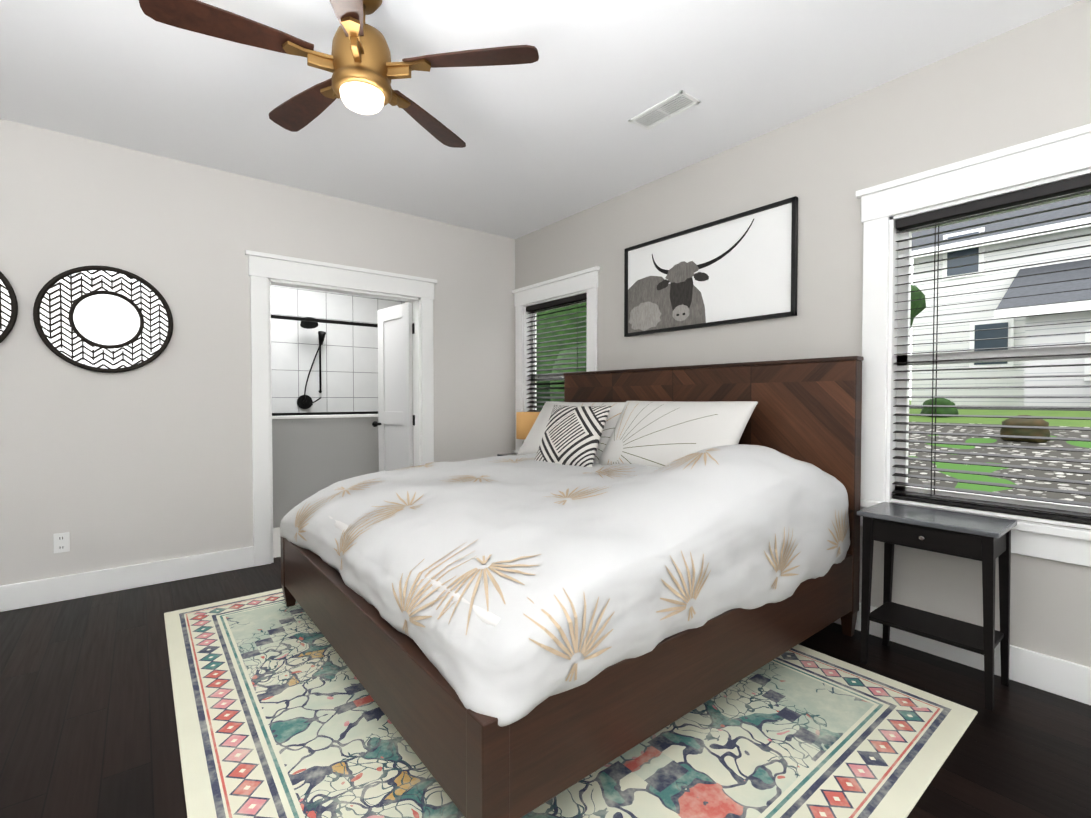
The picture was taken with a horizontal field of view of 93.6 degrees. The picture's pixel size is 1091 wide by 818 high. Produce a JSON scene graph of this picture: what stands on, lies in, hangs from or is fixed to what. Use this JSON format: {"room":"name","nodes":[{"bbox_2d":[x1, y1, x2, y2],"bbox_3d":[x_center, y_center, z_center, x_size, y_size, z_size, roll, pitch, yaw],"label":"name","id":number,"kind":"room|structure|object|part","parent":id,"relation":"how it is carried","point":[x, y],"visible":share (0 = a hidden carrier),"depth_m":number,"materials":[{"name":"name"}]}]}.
{"room":"bedroom","nodes":[
{"label":"bedroom","id":0,"kind":"room"},
{"bbox_2d":[0,119,514,585],"bbox_3d":[-2.136,-0.254,3.639,4.840,2.740,0.120,-1,2,-38],"label":"wall","id":1,"kind":"structure","parent":0,"point":[150,462],"depth_m":3.33,"materials":[{"name":"white paint"}]},
{"bbox_2d":[0,271,17,342],"bbox_3d":[-3.214,-0.564,2.675,0.646,0.646,0.030,-1,2,-38],"label":"round mirror","id":2,"kind":"object","parent":1,"relation":"attached to","point":[8,308],"visible":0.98,"depth_m":2.85,"materials":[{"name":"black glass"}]},
{"bbox_2d":[53,532,69,552],"bbox_3d":[-2.847,0.787,3.013,0.070,0.115,0.009,-1,2,-38],"label":"electrical outlet plate","id":3,"kind":"object","parent":1,"relation":"attached to","point":[61,542],"visible":1,"depth_m":3.01,"materials":[{"name":"white plastic"}]},
{"bbox_2d":[33,266,172,372],"bbox_3d":[-2.662,-0.543,3.114,0.646,0.646,0.030,-1,2,-38],"label":"round mirror","id":4,"kind":"object","parent":1,"relation":"attached to","point":[105,319],"visible":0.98,"depth_m":3.10,"materials":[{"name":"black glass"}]},
{"bbox_2d":[372,302,412,471],"bbox_3d":[-1.399,0.075,4.677,0.210,2.018,0.584,-1,2,-38],"label":"door leaf","id":5,"kind":"structure","parent":1,"relation":"in","point":[394,423],"depth_m":4.66,"materials":[{"name":"white painted wood"},{"name":"black metal"}]},
{"bbox_2d":[272,414,378,527],"bbox_3d":[-2.464,0.577,4.794,2.300,1.030,0.140,-1,2,-38],"label":"wall","id":6,"kind":"structure","parent":0,"point":[312,455],"depth_m":4.92,"materials":[{"name":"grey"}]},
{"bbox_2d":[270,285,412,557],"bbox_3d":[-2.275,-0.231,4.902,2.950,2.840,2.030,-1,2,-38],"label":"wall","id":7,"kind":"structure","parent":0,"point":[349,368],"depth_m":5.87,"materials":[{"name":"tile"}]},
{"bbox_2d":[271,315,377,415],"bbox_3d":[-2.737,-0.465,5.117,2.300,1.040,0.910,-1,2,-38],"label":"shower fixture","id":8,"kind":"object","parent":7,"relation":"attached to","point":[304,401],"visible":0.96,"depth_m":5.27,"materials":[{"name":"black metal"}]},
{"bbox_2d":[0,0,1080,238],"bbox_3d":[-1.160,-1.648,2.380,4.840,0.100,7.620,-1,2,-38],"label":"ceiling","id":9,"kind":"structure","parent":0,"point":[552,134],"depth_m":2.53,"materials":[{"name":"white paint"}]},
{"bbox_2d":[139,0,538,147],"bbox_3d":[-0.736,-1.365,1.946,1.278,0.446,1.280,-1,2,-38],"label":"fan","id":10,"kind":"object","parent":9,"relation":"hanging from","point":[361,66],"visible":1,"depth_m":1.87,"materials":[{"name":"brown wood"}]},
{"bbox_2d":[628,90,700,129],"bbox_3d":[0.635,-1.601,2.757,0.160,0.008,0.360,-1,2,-38],"label":"ceiling vent","id":11,"kind":"object","parent":9,"relation":"in","point":[679,102],"visible":1,"depth_m":2.74,"materials":[{"name":"white plastic"}]},
{"bbox_2d":[0,557,1090,817],"bbox_3d":[-0.482,1.210,1.586,4.840,0.100,5.440,-1,2,-38],"label":"floor","id":12,"kind":"structure","parent":0,"point":[88,725],"depth_m":1.91,"materials":[{"name":"brown wood"}]},
{"bbox_2d":[497,453,517,455],"bbox_3d":[-0.155,0.753,4.507,0.325,0.690,0.485,-1,2,-38],"label":"nightstand","id":13,"kind":"object","parent":12,"relation":"on","point":[507,454],"visible":0.02,"depth_m":4.57,"materials":[{"name":"brown wood"}]},
{"bbox_2d":[516,412,539,438],"bbox_3d":[-0.138,0.218,4.494,0.236,0.380,0.236,-1,2,-38],"label":"lamp","id":14,"kind":"object","parent":13,"relation":"on","point":[525,421],"visible":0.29,"depth_m":4.39,"materials":[{"name":"orange fabric"}]},
{"bbox_2d":[164,588,977,817],"bbox_3d":[-0.234,1.138,2.382,2.380,0.009,3.020,-1,2,-38],"label":"rug","id":15,"kind":"object","parent":12,"relation":"on","point":[279,713],"visible":0.55,"depth_m":1.76,"materials":[{"name":"multicoloured fabric"}]},
{"bbox_2d":[280,356,863,817],"bbox_3d":[0.031,0.435,2.744,2.216,1.400,2.310,-1,2,-38],"label":"bed","id":16,"kind":"object","parent":12,"relation":"on","point":[600,570],"visible":1,"depth_m":1.86,"materials":[{"name":"white fabric"}]},
{"bbox_3d":[0.032,0.665,2.748,2.035,0.320,2.030,-1,2,-38],"label":"mattress","id":17,"kind":"part","parent":16,"relation":"part of","materials":[{"name":"white fabric"}]},
{"bbox_2d":[280,444,849,726],"bbox_3d":[0.003,0.486,2.712,2.132,0.658,2.292,-1,2,-38],"label":"duvet","id":18,"kind":"object","parent":16,"relation":"on","point":[542,585],"depth_m":1.80,"materials":[{"name":"white fabric"}]},
{"bbox_2d":[517,402,625,462],"bbox_3d":[0.187,0.159,3.729,0.200,0.540,1.000,41,-23,-31],"label":"pillow","id":19,"kind":"object","parent":16,"relation":"on","point":[530,447],"depth_m":3.62,"materials":[{"name":"white fabric"}]},
{"bbox_2d":[598,401,757,467],"bbox_3d":[0.734,0.164,3.040,0.200,0.540,1.000,41,-23,-31],"label":"pillow","id":20,"kind":"object","parent":16,"relation":"on","point":[638,434],"depth_m":2.95,"materials":[{"name":"white fabric"}]},
{"bbox_2d":[857,502,1016,710],"bbox_3d":[1.669,0.801,2.209,0.325,0.690,0.485,-1,2,-38],"label":"nightstand","id":21,"kind":"object","parent":12,"relation":"on","point":[986,540],"visible":1,"depth_m":2.13,"materials":[{"name":"black wood"}]},
{"bbox_2d":[0,123,1090,704],"bbox_3d":[-0.473,0.038,1.646,4.720,2.240,5.321,-1,2,-38],"label":"trim","id":22,"kind":"structure","parent":0,"point":[1064,155],"depth_m":2.55,"materials":[{"name":"white wood"}]},
{"bbox_2d":[515,0,1090,666],"bbox_3d":[1.404,-0.240,2.975,0.120,2.740,5.320,-1,2,-38],"label":"wall","id":23,"kind":"structure","parent":0,"point":[1023,84],"depth_m":2.63,"materials":[{"name":"grey paint"}]},
{"bbox_2d":[526,293,586,411],"bbox_3d":[0.102,-0.285,4.585,0.058,1.366,0.860,-1,2,-38],"label":"window blinds","id":24,"kind":"object","parent":23,"relation":"attached to","point":[559,302],"visible":0.46,"depth_m":4.61,"materials":[{"name":"black"}]},
{"bbox_2d":[624,196,797,336],"bbox_3d":[0.999,-0.860,3.346,0.033,0.655,1.275,-1,2,-38],"label":"framed picture","id":25,"kind":"object","parent":23,"relation":"attached to","point":[740,267],"visible":1,"depth_m":3.23},
{"bbox_2d":[892,174,1090,524],"bbox_3d":[2.203,-0.229,1.937,0.058,1.366,1.520,-1,2,-38],"label":"window blinds","id":26,"kind":"object","parent":23,"relation":"attached to","point":[1060,188],"visible":1,"depth_m":2.23,"materials":[{"name":"black"}]},
{"label":"outside","id":27,"kind":"structure","parent":0,"visible":0},
{"bbox_2d":[908,400,1090,502],"bbox_3d":[26.359,0.524,19.809,59.880,1.500,50.000,-1,2,-38],"label":"ground","id":28,"kind":"structure","parent":27,"point":[1028,452],"depth_m":7.09,"materials":[{"name":"grey gravel"}]},
{"bbox_2d":[537,285,1049,471],"bbox_3d":[4.881,-2.695,11.023,11.669,8.457,18.684,-1,2,-38],"label":"shrubs","id":29,"kind":"object","parent":28,"relation":"on","point":[915,304],"visible":0.1,"depth_m":9.24,"materials":[{"name":"green plant"}]},
{"bbox_2d":[911,195,1090,406],"bbox_3d":[18.508,-4.251,13.860,12.450,8.500,13.600,-1,2,-38],"label":"house","id":30,"kind":"structure","parent":28,"relation":"on","point":[1038,300],"depth_m":14.88,"materials":[{"name":"white"}]}
]}

